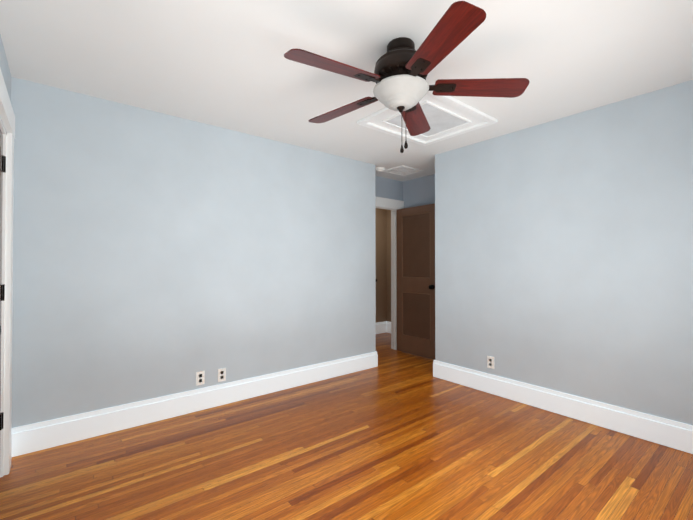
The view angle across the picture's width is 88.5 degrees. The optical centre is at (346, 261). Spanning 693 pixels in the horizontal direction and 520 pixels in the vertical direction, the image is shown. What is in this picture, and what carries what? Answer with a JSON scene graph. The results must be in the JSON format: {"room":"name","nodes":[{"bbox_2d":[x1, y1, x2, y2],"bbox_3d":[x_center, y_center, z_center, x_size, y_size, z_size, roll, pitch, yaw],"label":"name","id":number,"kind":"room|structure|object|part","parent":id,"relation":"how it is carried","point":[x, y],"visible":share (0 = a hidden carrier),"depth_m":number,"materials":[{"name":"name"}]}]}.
{"room":"empty bedroom","nodes":[
{"label":"empty bedroom","id":0,"kind":"room"},
{"bbox_2d":[0,34,10,101],"bbox_3d":[-1.157,0.018,0.821,0.260,2.500,3.680,0,-1,-39],"label":"wall","id":1,"kind":"structure","parent":0,"point":[5,70],"depth_m":2.09,"materials":[{"name":"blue paint"}]},
{"bbox_2d":[0,130,2,429],"bbox_3d":[-1.826,0.255,1.808,0.160,2.025,0.754,0,-1,-39],"label":"door","id":2,"kind":"structure","parent":1,"relation":"in","point":[1,154],"depth_m":2.08,"materials":[{"name":"white wood"}]},
{"bbox_3d":[-2.037,0.945,2.097,0.006,0.090,0.030,0,-1,-39],"label":"left door hinge","id":3,"kind":"part","parent":2,"relation":"part of","materials":[{"name":"black metal"}]},
{"bbox_2d":[1,284,4,300],"bbox_3d":[-2.038,0.185,2.110,0.013,0.096,0.040,0,-1,-39],"label":"hinge","id":4,"kind":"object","parent":2,"relation":"attached to","point":[3,292],"depth_m":2.12,"materials":[{"name":"black metal"}]},
{"bbox_3d":[-2.037,0.185,2.104,0.006,0.090,0.030,0,-1,-39],"label":"left door hinge","id":5,"kind":"part","parent":4,"relation":"part of","materials":[{"name":"black metal"}]},
{"bbox_2d":[2,155,5,172],"bbox_3d":[-2.038,-0.580,2.117,0.013,0.096,0.040,0,-1,-39],"label":"hinge","id":6,"kind":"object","parent":2,"relation":"attached to","point":[5,164],"depth_m":2.12,"materials":[{"name":"black metal"}]},
{"bbox_3d":[-2.037,-0.580,2.111,0.006,0.090,0.030,0,-1,-39],"label":"left door hinge","id":7,"kind":"part","parent":6,"relation":"part of","materials":[{"name":"black metal"}]},
{"bbox_2d":[0,68,14,476],"bbox_3d":[-1.868,0.177,1.775,0.230,2.200,1.050,0,-1,-39],"label":"door frame","id":8,"kind":"structure","parent":1,"relation":"attached to","point":[7,115],"depth_m":2.14,"materials":[{"name":"white wood"}]},
{"bbox_2d":[11,77,375,427],"bbox_3d":[-1.182,0.043,3.498,3.540,2.500,0.520,0,-1,-39],"label":"wall","id":9,"kind":"structure","parent":0,"point":[156,254],"depth_m":2.93,"materials":[{"name":"blue paint"}]},
{"bbox_2d":[11,351,377,456],"bbox_3d":[-0.911,1.195,3.358,3.320,0.187,0.020,0,-1,-39],"label":"baseboard","id":10,"kind":"structure","parent":9,"relation":"attached to","point":[35,437],"depth_m":2.90,"materials":[{"name":"white wood"}]},
{"bbox_2d":[196,371,204,385],"bbox_3d":[-1.266,1.011,3.082,0.072,0.116,0.009,0,-1,-39],"label":"electrical outlet","id":11,"kind":"object","parent":9,"relation":"attached to","point":[200,377],"visible":1,"depth_m":3.08,"materials":[{"name":"white plastic"}]},
{"bbox_2d":[218,368,225,381],"bbox_3d":[-1.120,1.020,3.200,0.072,0.116,0.009,0,-1,-39],"label":"electrical outlet","id":12,"kind":"object","parent":9,"relation":"attached to","point":[221,374],"visible":1,"depth_m":3.20,"materials":[{"name":"white plastic"}]},
{"bbox_2d":[0,332,692,519],"bbox_3d":[0.356,1.318,2.979,5.700,0.060,5.700,0,-1,-39],"label":"floor","id":13,"kind":"structure","parent":0,"point":[397,435],"depth_m":2.25,"materials":[{"name":"brown wood"}]},
{"bbox_2d":[0,0,692,181],"bbox_3d":[0.356,-1.262,3.004,5.700,0.100,5.700,0,-1,-39],"label":"ceiling","id":14,"kind":"structure","parent":0,"point":[226,64],"depth_m":2.12,"materials":[{"name":"paint"}]},
{"bbox_2d":[375,167,384,171],"bbox_3d":[0.426,-1.175,4.574,0.140,0.043,0.140,0,-1,-39],"label":"smoke detector","id":15,"kind":"object","parent":14,"relation":"attached to","point":[379,169],"visible":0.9,"depth_m":4.53,"materials":[{"name":"white plastic"}]},
{"bbox_2d":[383,165,422,176],"bbox_3d":[0.745,-1.190,4.697,0.410,0.012,0.350,0,-1,-39],"label":"ceiling vent","id":16,"kind":"object","parent":14,"relation":"in","point":[408,171],"visible":1,"depth_m":4.69,"materials":[{"name":"white metal"}]},
{"bbox_2d":[284,1,528,152],"bbox_3d":[0.268,-0.916,2.002,1.308,0.610,1.327,0,-1,-39],"label":"ceiling fan","id":17,"kind":"object","parent":14,"relation":"hanging from","point":[402,70],"visible":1,"depth_m":1.90,"materials":[{"name":"brown wood"}]},
{"bbox_3d":[-0.061,-0.970,1.774,0.505,0.006,0.152,-2,13,-33],"label":"blade","id":18,"kind":"part","parent":17,"relation":"part of","materials":[{"name":"brown wood"}]},
{"bbox_3d":[-0.032,-0.965,2.287,0.505,0.006,0.152,-3,10,39],"label":"blade","id":19,"kind":"part","parent":17,"relation":"part of","materials":[{"name":"brown wood"}]},
{"bbox_3d":[0.307,-0.922,2.010,0.312,0.109,0.312,0,-1,-39],"label":"lamp shade","id":20,"kind":"part","parent":17,"relation":"part of","materials":[{"name":"white glass"}]},
{"label":"blade","id":21,"kind":"part","parent":17,"relation":"part of","materials":[{"name":"red wood"}]},
{"bbox_3d":[0.418,-0.972,1.588,0.152,0.006,0.505,13,-2,-15],"label":"blade","id":22,"kind":"part","parent":17,"relation":"part of","materials":[{"name":"brown wood"}]},
{"bbox_3d":[0.744,-0.968,1.986,0.505,0.006,0.152,2,-12,3],"label":"blade","id":23,"kind":"part","parent":17,"relation":"part of","materials":[{"name":"brown wood"}]},
{"bbox_2d":[369,95,484,141],"bbox_3d":[0.691,-1.208,3.054,0.805,0.006,0.670,0,-1,-39],"label":"band","id":24,"kind":"object","parent":14,"relation":"attached to","point":[446,106],"visible":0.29,"depth_m":3.02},
{"bbox_2d":[382,101,471,137],"bbox_3d":[0.691,-1.198,3.054,0.615,0.015,0.480,0,-1,-39],"label":"trim","id":25,"kind":"structure","parent":24,"relation":"attached to","point":[435,106],"depth_m":3.00,"materials":[{"name":"white wood"}]},
{"bbox_2d":[386,104,467,135],"bbox_3d":[0.691,-1.204,3.054,0.583,0.005,0.448,0,-1,-39],"label":"panel","id":26,"kind":"object","parent":25,"relation":"in","point":[438,120],"visible":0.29,"depth_m":3.03,"materials":[{"name":"white paint"}]},
{"bbox_2d":[357,91,497,145],"bbox_3d":[0.691,-1.197,3.054,0.915,0.028,0.780,0,-1,-39],"label":"trim","id":27,"kind":"structure","parent":14,"relation":"attached to","point":[460,105],"depth_m":3.03,"materials":[{"name":"white wood"}]},
{"bbox_2d":[375,208,386,322],"bbox_3d":[-0.001,0.068,6.120,2.070,2.500,0.120,0,-1,-39],"label":"wall","id":28,"kind":"structure","parent":0,"point":[381,256],"depth_m":6.56,"materials":[{"name":"beige paint"}]},
{"bbox_2d":[376,321,386,333],"bbox_3d":[0.043,1.211,6.054,1.830,0.207,0.020,0,-1,-39],"label":"baseboard","id":29,"kind":"structure","parent":28,"relation":"attached to","point":[381,327],"depth_m":6.52,"materials":[{"name":"white wood"}]},
{"bbox_2d":[387,210,390,321],"bbox_3d":[1.141,0.069,6.257,0.120,2.500,1.100,0,-1,-39],"label":"wall","id":30,"kind":"structure","parent":0,"point":[389,265],"depth_m":6.60,"materials":[{"name":"beige paint"}]},
{"bbox_2d":[387,321,390,332],"bbox_3d":[1.049,1.213,6.249,0.020,0.207,0.980,0,-1,-39],"label":"baseboard","id":31,"kind":"structure","parent":30,"relation":"attached to","point":[388,327],"depth_m":6.57,"materials":[{"name":"white wood"}]},
{"bbox_2d":[375,176,402,200],"bbox_3d":[0.436,0.058,5.059,0.940,2.500,0.120,0,-1,-39],"label":"wall","id":32,"kind":"structure","parent":0,"point":[388,188],"depth_m":5.13,"materials":[{"name":"blue paint"}]},
{"bbox_2d":[375,196,403,349],"bbox_3d":[0.439,0.203,5.064,0.949,2.210,0.178,0,-1,-39],"label":"door frame","id":33,"kind":"structure","parent":32,"relation":"attached to","point":[394,290],"depth_m":5.28,"materials":[{"name":"white wood"}]},
{"bbox_2d":[396,203,434,359],"bbox_3d":[0.969,0.267,4.955,0.164,2.060,0.726,0,-1,-39],"label":"hall door","id":34,"kind":"structure","parent":32,"relation":"in","point":[415,229],"depth_m":4.94,"materials":[{"name":"brown wood"}]},
{"bbox_3d":[0.972,0.199,4.951,0.010,1.719,0.509,0,-1,-39],"label":"panel","id":35,"kind":"part","parent":34,"relation":"part of","materials":[{"name":"brown wood"}]},
{"bbox_2d":[403,174,434,207],"bbox_3d":[1.275,0.058,5.023,0.320,2.500,1.230,0,-1,-39],"label":"wall","id":36,"kind":"structure","parent":0,"point":[420,191],"depth_m":5.07,"materials":[{"name":"blue paint"}]},
{"bbox_2d":[435,80,692,424],"bbox_3d":[2.387,0.039,3.093,1.010,2.500,3.170,0,-1,-39],"label":"wall","id":37,"kind":"structure","parent":0,"point":[563,254],"depth_m":2.89,"materials":[{"name":"blue paint"}]},
{"bbox_2d":[487,356,493,368],"bbox_3d":[1.411,0.988,3.483,0.009,0.116,0.072,0,-1,-39],"label":"electrical outlet","id":38,"kind":"object","parent":37,"relation":"attached to","point":[490,361],"visible":1,"depth_m":3.48,"materials":[{"name":"white plastic"}]},
{"bbox_2d":[433,360,692,453],"bbox_3d":[1.917,1.191,2.845,0.020,0.187,2.990,0,-1,-39],"label":"baseboard","id":39,"kind":"structure","parent":37,"relation":"attached to","point":[677,435],"depth_m":2.87,"materials":[{"name":"white wood"}]}
]}

